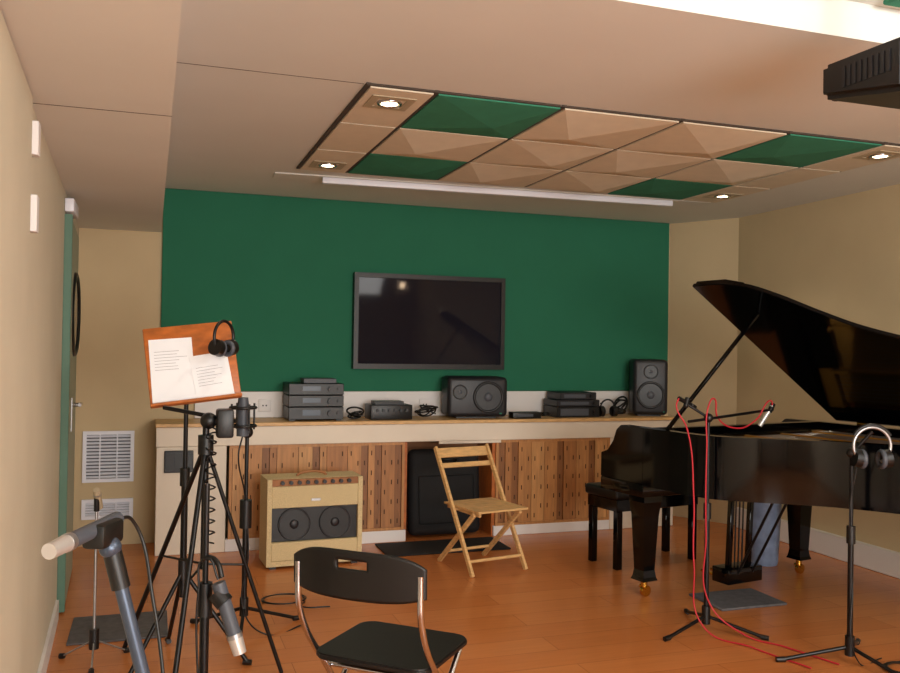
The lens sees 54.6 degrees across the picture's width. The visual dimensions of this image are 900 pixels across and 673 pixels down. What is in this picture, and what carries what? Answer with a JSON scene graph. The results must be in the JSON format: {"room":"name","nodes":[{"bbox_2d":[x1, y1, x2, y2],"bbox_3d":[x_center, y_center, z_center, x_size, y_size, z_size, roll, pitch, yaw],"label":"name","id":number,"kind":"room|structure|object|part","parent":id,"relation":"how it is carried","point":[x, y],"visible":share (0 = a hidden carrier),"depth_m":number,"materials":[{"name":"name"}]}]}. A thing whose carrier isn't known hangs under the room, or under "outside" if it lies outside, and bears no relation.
{"room":"studio","nodes":[
{"label":"studio","id":0,"kind":"room"},
{"bbox_2d":[21,109,78,672],"bbox_3d":[-1.044,0.108,1.779,0.100,2.690,9.249,1,-1,-21],"label":"wall","id":1,"kind":"structure","parent":0,"point":[46,259],"depth_m":3.55,"materials":[{"name":"paint"}]},
{"bbox_2d":[0,9,32,672],"bbox_3d":[-1.178,0.284,2.291,0.013,2.125,1.101,1,-1,-21],"label":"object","id":2,"kind":"structure","parent":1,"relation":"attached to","point":[16,98],"depth_m":2.43,"materials":[{"name":"paint"}]},
{"bbox_2d":[30,194,38,232],"bbox_3d":[-1.363,-0.400,2.847,0.033,0.120,0.055,1,-1,-19],"label":"hinge","id":3,"kind":"object","parent":1,"relation":"attached to","point":[34,212],"visible":0.58,"depth_m":2.82,"materials":[{"name":"white paint"}]},
{"bbox_2d":[32,120,40,157],"bbox_3d":[-1.359,-0.645,2.850,0.033,0.110,0.055,1,-1,-19],"label":"hinge","id":4,"kind":"object","parent":1,"relation":"attached to","point":[36,126],"visible":0.58,"depth_m":2.83,"materials":[{"name":"white paint"}]},
{"bbox_2d":[37,600,58,672],"bbox_3d":[-1.345,1.409,2.677,0.015,0.100,3.952,1,-1,-21],"label":"baseboard","id":5,"kind":"structure","parent":1,"relation":"attached to","point":[43,664],"depth_m":4.00,"materials":[{"name":"white paint"}]},
{"bbox_2d":[57,214,72,612],"bbox_3d":[-2.046,0.404,4.630,0.039,2.110,0.029,1,-1,-19],"label":"strip","id":6,"kind":"object","parent":1,"relation":"attached to","point":[68,225],"visible":0.8,"depth_m":4.62,"materials":[{"name":"green"}]},
{"bbox_2d":[65,223,78,601],"bbox_3d":[-2.217,0.416,5.074,0.034,2.090,0.921,1,-1,-21],"label":"leaf","id":7,"kind":"object","parent":1,"relation":"attached to","point":[75,243],"visible":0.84,"depth_m":5.04,"materials":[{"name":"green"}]},
{"bbox_2d":[71,397,72,430],"bbox_3d":[-2.167,0.446,4.990,0.010,0.190,0.050,1,-1,-19],"label":"lock plate","id":8,"kind":"object","parent":7,"relation":"attached to","point":[72,397],"visible":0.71,"depth_m":4.97,"materials":[{"name":"silver metal"}]},
{"bbox_2d":[72,272,80,355],"bbox_3d":[-2.189,-0.129,5.086,0.032,0.490,0.490,1,-1,-19],"label":"porthole ring","id":9,"kind":"object","parent":7,"relation":"attached to","point":[76,276],"visible":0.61,"depth_m":4.99,"materials":[{"name":"black metal"}]},
{"bbox_2d":[74,280,78,349],"bbox_3d":[-2.189,-0.129,5.087,0.010,0.440,0.440,1,-1,-19],"label":"glass","id":10,"kind":"object","parent":9,"relation":"in","point":[76,310],"depth_m":5.13,"materials":[{"name":"glass"}]},
{"bbox_2d":[72,402,82,406],"bbox_3d":[-2.152,0.391,5.033,0.055,0.024,0.120,1,-1,-19],"label":"door handle","id":11,"kind":"object","parent":7,"relation":"attached to","point":[80,404],"depth_m":4.98,"materials":[{"name":"silver metal"}]},
{"bbox_2d":[65,198,78,218],"bbox_3d":[-2.057,-0.695,4.744,0.045,0.070,0.300,1,-1,-19],"label":"door closer","id":12,"kind":"object","parent":1,"relation":"in","point":[71,207],"depth_m":4.61,"materials":[{"name":"white metal"}]},
{"bbox_2d":[0,0,181,231],"bbox_3d":[-0.886,-0.943,1.838,0.635,0.318,9.242,1,-1,-19],"label":"soffit","id":13,"kind":"structure","parent":1,"relation":"attached to","point":[115,55],"depth_m":2.78,"materials":[{"name":"beige paint"}]},
{"bbox_2d":[73,218,669,546],"bbox_3d":[-0.226,0.179,7.019,5.710,2.690,0.150,1,-1,-19],"label":"wall","id":14,"kind":"structure","parent":0,"point":[120,271],"depth_m":6.22,"materials":[{"name":"beige paint"}]},
{"bbox_2d":[81,498,132,519],"bbox_3d":[-2.425,1.220,6.172,0.340,0.140,0.020,1,-1,-19],"label":"air vent","id":15,"kind":"object","parent":14,"relation":"in","point":[123,505],"visible":0.88,"depth_m":6.17,"materials":[{"name":"white metal"}]},
{"bbox_2d":[82,431,134,482],"bbox_3d":[-2.420,0.850,6.176,0.340,0.360,0.020,1,-1,-19],"label":"air vent","id":16,"kind":"object","parent":14,"relation":"in","point":[107,456],"visible":1,"depth_m":6.17,"materials":[{"name":"white metal"}]},
{"bbox_2d":[258,399,270,411],"bbox_3d":[-1.383,0.515,6.504,0.090,0.090,0.012,1,-1,-19],"label":"wall socket","id":17,"kind":"object","parent":14,"relation":"attached to","point":[264,405],"visible":1,"depth_m":6.50,"materials":[{"name":"white paint"}]},
{"bbox_2d":[194,391,630,417],"bbox_3d":[-0.018,0.535,6.993,3.900,0.193,0.029,1,-1,-19],"label":"trim","id":18,"kind":"structure","parent":14,"relation":"attached to","point":[516,400],"depth_m":6.83,"materials":[{"name":"white paint"}]},
{"bbox_2d":[419,399,429,408],"bbox_3d":[-0.201,0.538,6.908,0.090,0.090,0.012,1,-1,-19],"label":"wall socket","id":19,"kind":"object","parent":14,"relation":"attached to","point":[421,401],"visible":0.63,"depth_m":6.90,"materials":[{"name":"white paint"}]},
{"bbox_2d":[351,272,505,369],"bbox_3d":[-0.155,-0.111,6.896,1.245,0.740,0.070,1,-1,-19],"label":"flat-screen tv","id":20,"kind":"object","parent":14,"relation":"attached to","point":[400,321],"visible":1,"depth_m":6.87,"materials":[{"name":"black plastic"}]},
{"bbox_2d":[596,398,603,405],"bbox_3d":[1.266,0.567,7.408,0.090,0.090,0.012,1,-1,-19],"label":"wall socket","id":21,"kind":"object","parent":14,"relation":"attached to","point":[599,399],"visible":0.36,"depth_m":7.41,"materials":[{"name":"white paint"}]},
{"bbox_2d":[161,188,668,390],"bbox_3d":[-0.085,-0.298,6.974,4.220,1.468,0.029,1,-1,-19],"label":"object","id":22,"kind":"object","parent":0,"point":[585,298],"depth_m":6.85,"materials":[{"name":"green paint"}]},
{"bbox_2d":[46,516,899,672],"bbox_3d":[1.236,1.549,2.654,5.710,0.100,9.642,1,-1,-19],"label":"floor","id":23,"kind":"structure","parent":0,"point":[568,612],"depth_m":4.76,"materials":[{"name":"laminate"}]},
{"bbox_2d":[58,487,129,672],"bbox_3d":[-1.590,1.074,3.902,0.306,0.788,0.266,1,-1,-19],"label":"microphone stand","id":24,"kind":"object","parent":23,"relation":"on","point":[94,640],"visible":1,"depth_m":3.93,"materials":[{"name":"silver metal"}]},
{"bbox_2d":[93,487,100,495],"bbox_3d":[-1.587,0.699,3.921,0.034,0.038,0.040,1,-1,-19],"label":"grille","id":25,"kind":"object","parent":24,"relation":"attached to","point":[96,491],"depth_m":3.91,"materials":[{"name":"beige metal"}]},
{"bbox_2d":[41,511,164,672],"bbox_3d":[-0.566,0.895,1.633,0.482,1.128,0.460,1,-1,-19],"label":"boom microphone stand","id":26,"kind":"object","parent":23,"relation":"on","point":[105,534],"visible":1,"depth_m":1.58,"materials":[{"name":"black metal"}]},
{"bbox_2d":[41,535,73,559],"bbox_3d":[-0.649,0.348,1.442,0.030,0.030,0.052,1,-1,6],"label":"grille","id":27,"kind":"object","parent":26,"relation":"attached to","point":[63,544],"depth_m":1.43,"materials":[{"name":"beige metal"}]},
{"bbox_2d":[66,610,167,645],"bbox_3d":[-1.667,1.466,4.400,0.460,0.012,0.420,1,-1,-19],"label":"mat","id":28,"kind":"object","parent":23,"relation":"on","point":[111,629],"visible":0.76,"depth_m":4.37,"materials":[{"name":"rubber"}]},
{"bbox_2d":[128,321,251,672],"bbox_3d":[-1.191,0.700,3.996,0.555,1.550,0.529,1,-1,-19],"label":"music stand","id":29,"kind":"object","parent":23,"relation":"on","point":[181,369],"visible":0.92,"depth_m":3.91,"materials":[{"name":"brown wood"}]},
{"bbox_2d":[208,320,238,356],"bbox_3d":[-1.004,0.008,3.873,0.075,0.165,0.153,1,-1,21],"label":"headphones","id":30,"kind":"object","parent":29,"relation":"on","point":[219,348],"visible":1,"depth_m":3.83,"materials":[{"name":"black plastic"}]},
{"bbox_2d":[217,340,226,356],"bbox_3d":[-1.016,0.052,3.845,0.075,0.075,0.020,1,-1,21],"label":"cushion","id":31,"kind":"object","parent":30,"relation":"on","point":[224,347],"depth_m":3.82,"materials":[{"name":"grey leather"}]},
{"bbox_2d":[224,340,234,356],"bbox_3d":[-0.994,0.053,3.901,0.075,0.075,0.020,1,-1,21],"label":"cushion","id":32,"kind":"object","parent":30,"relation":"on","point":[230,344],"depth_m":3.89,"materials":[{"name":"grey leather"}]},
{"bbox_2d":[122,405,282,672],"bbox_3d":[-1.223,0.878,3.638,0.846,1.173,0.667,1,-1,18],"label":"tripod","id":33,"kind":"object","parent":23,"relation":"on","point":[224,420],"visible":0.8,"depth_m":3.65,"materials":[{"name":"black metal"}]},
{"bbox_2d":[195,483,245,672],"bbox_3d":[-0.812,0.956,2.623,0.457,1.020,0.527,1,-1,-19],"label":"microphone stand","id":34,"kind":"object","parent":23,"relation":"on","point":[221,598],"visible":1,"depth_m":2.62,"materials":[{"name":"black metal"}]},
{"bbox_3d":[-0.711,0.694,2.632,0.076,0.066,0.018,1,-1,29],"label":"arm","id":35,"kind":"part","parent":34,"relation":"part of","materials":[{"name":"black plastic"}]},
{"bbox_2d":[228,636,245,655],"bbox_3d":[-0.638,0.925,2.612,0.055,0.059,0.047,1,-1,-19],"label":"grille","id":36,"kind":"object","parent":34,"relation":"attached to","point":[236,643],"depth_m":2.59,"materials":[{"name":"silver metal"}]},
{"bbox_2d":[190,397,300,635],"bbox_3d":[-0.988,0.897,4.349,0.555,1.190,0.529,1,-1,-19],"label":"microphone stand","id":37,"kind":"object","parent":23,"relation":"on","point":[243,425],"visible":0.9,"depth_m":4.37,"materials":[{"name":"black metal"}]},
{"bbox_2d":[237,397,248,406],"bbox_3d":[-1.022,0.331,4.309,0.062,0.060,0.062,1,-1,-19],"label":"grille","id":38,"kind":"object","parent":37,"relation":"attached to","point":[243,401],"depth_m":4.29,"materials":[{"name":"grey metal"}]},
{"bbox_3d":[-0.982,0.397,4.262,0.010,0.130,0.010,1,-1,-19],"label":"shock mount post","id":39,"kind":"part","parent":37,"relation":"part of","materials":[{"name":"black plastic"}]},
{"bbox_3d":[-0.977,0.398,4.350,0.010,0.130,0.010,1,-1,-19],"label":"shock mount post","id":40,"kind":"part","parent":37,"relation":"part of","materials":[{"name":"black plastic"}]},
{"bbox_2d":[261,593,329,607],"bbox_3d":[-0.849,1.479,4.891,0.423,0.013,0.218,1,-1,13],"label":"cable coil","id":41,"kind":"object","parent":23,"relation":"on","point":[305,597],"visible":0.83,"depth_m":4.84,"materials":[{"name":"black plastic"}]},
{"bbox_2d":[259,470,362,569],"bbox_3d":[-0.923,1.194,5.797,0.630,0.612,0.288,1,-1,-22],"label":"amplifier","id":42,"kind":"object","parent":23,"relation":"on","point":[307,508],"visible":0.99,"depth_m":5.69,"materials":[{"name":"beige plastic"}]},
{"bbox_3d":[-0.922,0.909,5.809,0.211,0.044,0.018,1,-1,-22],"label":"carry handle","id":43,"kind":"part","parent":42,"relation":"part of","materials":[{"name":"beige leather"}]},
{"bbox_3d":[-0.882,0.947,5.708,0.570,0.042,0.046,1,-1,-22],"label":"control panel","id":44,"kind":"part","parent":42,"relation":"part of","materials":[{"name":"brown metal"}]},
{"bbox_2d":[294,547,466,672],"bbox_3d":[-0.207,1.069,2.887,0.468,0.822,0.517,1,-1,23],"label":"folding chair","id":45,"kind":"object","parent":23,"relation":"on","point":[368,646],"visible":1,"depth_m":2.74,"materials":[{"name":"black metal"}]},
{"bbox_3d":[-0.291,0.730,2.681,0.468,0.150,0.060,1,-1,23],"label":"backrest","id":46,"kind":"part","parent":45,"relation":"part of","materials":[{"name":"black plastic"}]},
{"bbox_3d":[-0.190,1.039,2.925,0.420,0.020,0.380,1,-1,23],"label":"seat","id":47,"kind":"part","parent":45,"relation":"part of","materials":[{"name":"black plastic"}]},
{"bbox_2d":[154,414,673,555],"bbox_3d":[-0.130,1.076,6.717,4.070,0.893,0.410,1,-1,-19],"label":"cabinet","id":48,"kind":"object","parent":23,"relation":"on","point":[544,465],"depth_m":6.43,"materials":[{"name":"brown wood"}]},
{"bbox_2d":[164,450,193,472],"bbox_3d":[-1.845,0.851,5.931,0.190,0.150,0.015,1,-1,-19],"label":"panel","id":49,"kind":"object","parent":48,"relation":"attached to","point":[173,459],"depth_m":5.92,"materials":[{"name":"black paint"}]},
{"bbox_2d":[283,378,343,420],"bbox_3d":[-1.010,0.459,6.435,0.400,0.305,0.322,1,-1,-19],"label":"stereo components","id":50,"kind":"object","parent":48,"relation":"on","point":[309,398],"visible":1,"depth_m":6.31,"materials":[{"name":"black plastic"}]},
{"bbox_3d":[-0.942,1.095,6.270,1.265,0.649,0.032,1,-1,-19],"label":"absorber frame","id":51,"kind":"part","parent":48,"relation":"part of","materials":[{"name":"brown wood"}]},
{"bbox_2d":[346,406,363,418],"bbox_3d":[-0.709,0.565,6.504,0.136,0.093,0.123,1,-1,3],"label":"cable bundle","id":52,"kind":"object","parent":48,"relation":"on","point":[355,414],"visible":1,"depth_m":6.46,"materials":[{"name":"black plastic"}]},
{"bbox_2d":[365,400,411,419],"bbox_3d":[-0.464,0.554,6.593,0.320,0.135,0.215,1,-1,-19],"label":"audio interface","id":53,"kind":"object","parent":48,"relation":"on","point":[377,409],"visible":1,"depth_m":6.51,"materials":[{"name":"black plastic"}]},
{"bbox_2d":[155,414,673,427],"bbox_3d":[-0.125,0.642,6.726,4.070,0.025,0.402,1,-1,-19],"label":"countertop","id":54,"kind":"structure","parent":48,"relation":"on","point":[159,423],"depth_m":6.51,"materials":[{"name":"brown wood"}]},
{"bbox_2d":[414,405,437,416],"bbox_3d":[-0.178,0.570,6.671,0.196,0.099,0.121,1,-1,-19],"label":"cable bundle","id":55,"kind":"object","parent":48,"relation":"on","point":[427,408],"visible":1,"depth_m":6.64,"materials":[{"name":"black plastic"}]},
{"bbox_2d":[441,376,506,417],"bbox_3d":[0.190,0.474,6.847,0.480,0.322,0.278,1,-1,-13],"label":"monitor speaker","id":56,"kind":"object","parent":48,"relation":"on","point":[462,396],"visible":1,"depth_m":6.73},
{"bbox_2d":[508,411,540,418],"bbox_3d":[0.588,0.617,6.853,0.240,0.050,0.102,1,-1,-19],"label":"box","id":57,"kind":"object","parent":48,"relation":"on","point":[511,414],"visible":1,"depth_m":6.81,"materials":[{"name":"black plastic"}]},
{"bbox_2d":[541,412,549,415],"bbox_3d":[0.758,0.617,6.931,0.091,0.033,0.070,1,-1,-19],"label":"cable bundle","id":58,"kind":"object","parent":48,"relation":"on","point":[542,413],"visible":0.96,"depth_m":6.91,"materials":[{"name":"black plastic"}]},
{"bbox_3d":[0.813,1.134,6.869,0.985,0.659,0.032,1,-1,-19],"label":"absorber frame","id":59,"kind":"part","parent":48,"relation":"part of","materials":[{"name":"brown wood"}]},
{"bbox_2d":[543,391,598,417],"bbox_3d":[0.995,0.551,7.121,0.380,0.200,0.278,1,-1,-19],"label":"deck","id":60,"kind":"object","parent":48,"relation":"on","point":[560,404],"visible":1,"depth_m":7.01,"materials":[{"name":"black plastic"}]},
{"bbox_3d":[1.000,0.607,6.994,0.250,0.055,0.004,1,-1,-19],"label":"panel","id":61,"kind":"part","parent":60,"relation":"part of","materials":[{"name":"grey plastic"}]},
{"bbox_3d":[1.002,0.479,6.995,0.190,0.028,0.004,1,-1,-19],"label":"panel","id":62,"kind":"part","parent":60,"relation":"part of","materials":[{"name":"grey plastic"}]},
{"bbox_3d":[1.001,0.536,6.994,0.250,0.023,0.004,1,-1,-19],"label":"panel","id":63,"kind":"part","parent":60,"relation":"part of","materials":[{"name":"grey plastic"}]},
{"bbox_2d":[598,399,617,416],"bbox_3d":[1.288,0.582,7.125,0.150,0.145,0.087,1,-1,-19],"label":"headphones","id":64,"kind":"object","parent":48,"relation":"on","point":[613,410],"visible":0.99,"depth_m":7.11,"materials":[{"name":"black plastic"}]},
{"bbox_2d":[609,406,615,415],"bbox_3d":[1.331,0.612,7.139,0.020,0.087,0.087,1,-1,-19],"label":"cushion","id":65,"kind":"object","parent":64,"relation":"on","point":[612,411],"depth_m":7.12,"materials":[{"name":"black"}]},
{"bbox_2d":[613,396,627,413],"bbox_3d":[1.422,0.575,7.278,0.136,0.154,0.145,1,-1,-19],"label":"cable bundle","id":66,"kind":"object","parent":48,"relation":"on","point":[621,410],"visible":0.7,"depth_m":7.25,"materials":[{"name":"black plastic"}]},
{"bbox_2d":[628,359,667,415],"bbox_3d":[1.668,0.428,7.342,0.290,0.472,0.287,1,-1,3],"label":"monitor speaker","id":67,"kind":"object","parent":48,"relation":"on","point":[648,378],"visible":1,"depth_m":7.21},
{"bbox_2d":[375,537,510,556],"bbox_3d":[-0.054,1.512,6.281,0.910,0.012,0.380,1,-1,-19],"label":"floor mat","id":68,"kind":"object","parent":23,"relation":"on","point":[412,548],"visible":0.8,"depth_m":6.25,"materials":[{"name":"black rubber"}]},
{"bbox_2d":[407,449,479,535],"bbox_3d":[-0.038,1.188,6.673,0.570,0.647,0.239,1,-1,-19],"label":"speaker","id":69,"kind":"object","parent":23,"relation":"on","point":[428,514],"visible":0.75,"depth_m":6.62,"materials":[{"name":"black plastic"}]},
{"bbox_3d":[-0.007,0.938,6.595,0.139,0.047,0.069,1,-1,-19],"label":"handle","id":70,"kind":"part","parent":69,"relation":"part of","materials":[{"name":"black plastic"}]},
{"bbox_2d":[433,443,527,577],"bbox_3d":[0.203,1.136,5.781,0.430,0.783,0.543,1,-1,-31],"label":"wooden folding chair","id":71,"kind":"object","parent":23,"relation":"on","point":[474,508],"visible":1,"depth_m":5.79,"materials":[{"name":"brown wood"}]},
{"bbox_3d":[0.022,1.131,5.685,0.020,0.780,0.520,1,-1,-31],"label":"long leg","id":72,"kind":"part","parent":71,"relation":"part of","materials":[{"name":"brown wood"}]},
{"bbox_3d":[0.039,1.321,5.701,0.020,0.405,0.452,1,-1,-31],"label":"short leg","id":73,"kind":"part","parent":71,"relation":"part of","materials":[{"name":"brown wood"}]},
{"bbox_3d":[0.090,1.129,5.668,0.018,0.030,0.395,1,-1,-31],"label":"seat rail","id":74,"kind":"part","parent":71,"relation":"part of","materials":[{"name":"brown wood"}]},
{"bbox_3d":[0.345,1.328,5.884,0.020,0.405,0.452,1,-1,-31],"label":"short leg","id":75,"kind":"part","parent":71,"relation":"part of","materials":[{"name":"brown wood"}]},
{"bbox_3d":[0.374,1.139,5.896,0.020,0.780,0.520,1,-1,-31],"label":"long leg","id":76,"kind":"part","parent":71,"relation":"part of","materials":[{"name":"brown wood"}]},
{"bbox_2d":[585,482,697,569],"bbox_3d":[1.329,1.273,6.004,0.760,0.530,0.340,1,-1,-29],"label":"piano bench","id":77,"kind":"object","parent":23,"relation":"on","point":[618,502],"visible":0.7,"depth_m":5.93,"materials":[{"name":"black wood"}]},
{"bbox_3d":[0.977,1.341,5.958,0.045,0.380,0.045,1,-1,-29],"label":"leg","id":78,"kind":"part","parent":77,"relation":"part of","materials":[{"name":"black paint"}]},
{"bbox_3d":[1.102,1.341,5.731,0.045,0.380,0.045,1,-1,-29],"label":"leg","id":79,"kind":"part","parent":77,"relation":"part of","materials":[{"name":"black paint"}]},
{"bbox_2d":[585,482,678,499],"bbox_3d":[1.333,1.043,6.007,0.760,0.070,0.340,1,-1,-29],"label":"seat cushion","id":80,"kind":"object","parent":77,"relation":"on","point":[594,490],"depth_m":5.85,"materials":[{"name":"black leather"}]},
{"bbox_3d":[1.555,1.354,6.277,0.045,0.380,0.045,1,-1,-29],"label":"leg","id":81,"kind":"part","parent":77,"relation":"part of","materials":[{"name":"black paint"}]},
{"bbox_3d":[1.680,1.354,6.049,0.045,0.380,0.045,1,-1,-29],"label":"leg","id":82,"kind":"part","parent":77,"relation":"part of","materials":[{"name":"black paint"}]},
{"bbox_2d":[689,588,786,610],"bbox_3d":[1.667,1.525,5.062,0.440,0.014,0.320,1,-1,-19],"label":"pad","id":83,"kind":"object","parent":23,"relation":"on","point":[747,598],"visible":0.94,"depth_m":5.03,"materials":[{"name":"rubber"}]},
{"bbox_2d":[601,279,899,596],"bbox_3d":[2.094,0.614,4.736,1.494,1.843,2.150,1,-1,-29],"label":"grand piano","id":84,"kind":"object","parent":23,"relation":"on","point":[850,369],"visible":0.98,"depth_m":4.85,"materials":[{"name":"black paint"}]},
{"bbox_3d":[2.324,0.116,4.567,1.265,0.816,1.630,1,-1,-29],"label":"lid","id":85,"kind":"part","parent":84,"relation":"part of","materials":[{"name":"black paint"}]},
{"bbox_2d":[663,396,839,668],"bbox_3d":[1.430,0.916,4.395,0.728,1.210,0.847,1,-1,-3],"label":"microphone stand","id":86,"kind":"object","parent":23,"relation":"on","point":[705,615],"visible":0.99,"depth_m":4.48,"materials":[{"name":"black metal"}]},
{"bbox_3d":[1.281,0.385,4.508,0.121,0.082,0.014,1,-1,-4],"label":"arm","id":87,"kind":"part","parent":86,"relation":"part of","materials":[{"name":"black metal"}]},
{"bbox_2d":[751,503,781,566],"bbox_3d":[2.148,1.333,5.956,0.236,0.435,0.236,1,-1,-19],"label":"waste bin","id":88,"kind":"object","parent":23,"relation":"on","point":[769,558],"visible":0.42,"depth_m":5.87,"materials":[{"name":"blue plastic"}]},
{"bbox_2d":[775,431,896,672],"bbox_3d":[1.861,0.979,4.006,0.591,1.090,0.564,1,-1,-19],"label":"microphone stand","id":89,"kind":"object","parent":23,"relation":"on","point":[850,531],"visible":0.9,"depth_m":4.06,"materials":[{"name":"black metal"}]},
{"bbox_3d":[1.915,0.493,4.053,0.097,0.115,0.016,1,-1,26],"label":"arm","id":90,"kind":"part","parent":89,"relation":"part of","materials":[{"name":"black metal"}]},
{"bbox_2d":[849,423,893,665],"bbox_3d":[1.948,0.968,4.058,0.200,1.131,0.148,1,-1,1],"label":"headphones","id":91,"kind":"object","parent":89,"relation":"hanging from","point":[884,458],"visible":0.97,"depth_m":4.03,"materials":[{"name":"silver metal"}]},
{"bbox_2d":[861,449,867,468],"bbox_3d":[1.907,0.566,4.035,0.024,0.091,0.091,1,-1,1],"label":"cushion","id":92,"kind":"object","parent":91,"relation":"on","point":[864,456],"depth_m":4.00,"materials":[{"name":"grey leather"}]},
{"bbox_3d":[1.947,1.070,4.069,0.228,0.928,0.047,1,-1,-21],"label":"cord","id":93,"kind":"part","parent":91,"relation":"part of","materials":[{"name":"black plastic"}]},
{"bbox_2d":[876,449,887,468],"bbox_3d":[1.997,0.567,4.033,0.024,0.091,0.091,1,-1,1],"label":"cushion","id":94,"kind":"object","parent":91,"relation":"on","point":[881,455],"depth_m":4.01,"materials":[{"name":"grey leather"}]},
{"bbox_2d":[884,661,899,672],"bbox_3d":[2.184,1.516,4.012,0.424,0.022,0.171,1,-1,-19],"label":"cable coil","id":95,"kind":"object","parent":23,"relation":"on","point":[890,662],"visible":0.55,"depth_m":4.03,"materials":[{"name":"black plastic"}]},
{"bbox_2d":[165,0,899,223],"bbox_3d":[0.401,-1.163,5.026,5.560,0.231,4.343,1,-1,-19],"label":"ceiling","id":96,"kind":"structure","parent":0,"point":[751,63],"depth_m":3.50,"materials":[{"name":"paint"}]},
{"bbox_2d":[33,62,363,116],"bbox_3d":[-0.930,-0.928,3.291,1.330,0.321,0.420,1,-1,-19],"label":"joint","id":97,"kind":"object","parent":96,"relation":"attached to","point":[177,62],"depth_m":3.48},
{"bbox_2d":[273,172,710,206],"bbox_3d":[0.384,-1.010,6.149,3.200,0.050,0.170,1,-1,-16],"label":"screen housing","id":98,"kind":"object","parent":96,"relation":"attached to","point":[326,179],"visible":0.97,"depth_m":6.03,"materials":[{"name":"paint"}]},
{"bbox_2d":[296,82,899,199],"bbox_3d":[0.815,-1.035,5.081,3.115,0.010,1.900,1,-1,-19],"label":"tiles","id":99,"kind":"structure","parent":96,"relation":"attached to","point":[368,84],"depth_m":4.22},
{"bbox_2d":[300,86,899,202],"bbox_3d":[0.815,-1.010,5.081,3.071,0.052,1.862,1,-1,-19],"label":"ceiling panel","id":100,"kind":"object","parent":96,"relation":"attached to","point":[443,113],"depth_m":4.77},
{"bbox_2d":[309,160,346,169],"bbox_3d":[-0.745,-1.041,5.310,0.200,0.013,0.200,1,-1,-19],"label":"recessed light","id":101,"kind":"object","parent":100,"relation":"in","point":[323,164],"depth_m":5.29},
{"bbox_2d":[363,94,416,110],"bbox_3d":[-0.273,-1.049,3.928,0.200,0.013,0.200,1,-1,-19],"label":"recessed light","id":102,"kind":"object","parent":100,"relation":"in","point":[387,102],"depth_m":3.91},
{"bbox_2d":[702,193,742,199],"bbox_3d":[1.924,-0.990,6.157,0.200,0.013,0.200,1,-1,-19],"label":"recessed light","id":103,"kind":"object","parent":100,"relation":"in","point":[725,196],"depth_m":6.14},
{"bbox_2d":[852,150,899,160],"bbox_3d":[2.380,-0.997,4.822,0.200,0.013,0.200,1,-1,-19],"label":"recessed light","id":104,"kind":"object","parent":100,"relation":"in","point":[880,155],"depth_m":4.81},
{"bbox_2d":[823,37,899,108],"bbox_3d":[1.435,-0.939,2.736,0.383,0.457,0.418,1,-1,-19],"label":"ceiling projector","id":105,"kind":"object","parent":96,"relation":"hanging from","point":[871,76],"visible":1,"depth_m":2.67,"materials":[{"name":"black plastic"}]},
{"bbox_2d":[668,218,738,524],"bbox_3d":[2.155,0.287,7.466,0.310,2.559,0.542,1,-1,-19],"label":"wall","id":106,"kind":"structure","parent":0,"point":[700,335],"depth_m":7.47,"materials":[{"name":"beige paint"}]},
{"bbox_2d":[736,184,899,551],"bbox_3d":[3.779,0.203,3.424,0.150,2.690,9.242,1,-1,-19],"label":"wall","id":107,"kind":"structure","parent":0,"point":[837,256],"depth_m":6.32,"materials":[{"name":"beige paint"}]},
{"bbox_2d":[736,507,899,578],"bbox_3d":[3.760,1.464,3.103,0.044,0.160,8.640,1,-1,-19],"label":"baseboard","id":108,"kind":"structure","parent":107,"relation":"attached to","point":[885,561],"depth_m":6.02,"materials":[{"name":"white paint"}]},
{"bbox_2d":[847,0,899,9],"bbox_3d":[1.943,-1.254,0.511,5.560,0.100,5.199,1,-1,-19],"label":"ceiling","id":109,"kind":"structure","parent":0,"point":[871,2],"depth_m":3.09,"materials":[{"name":"paint"}]},
{"bbox_2d":[883,0,899,7],"bbox_3d":[1.888,-1.168,2.880,0.590,0.019,0.580,1,-1,-19],"label":"acoustic panel","id":110,"kind":"object","parent":109,"relation":"attached to","point":[895,3],"depth_m":3.04,"materials":[{"name":"green fabric"}]}
]}

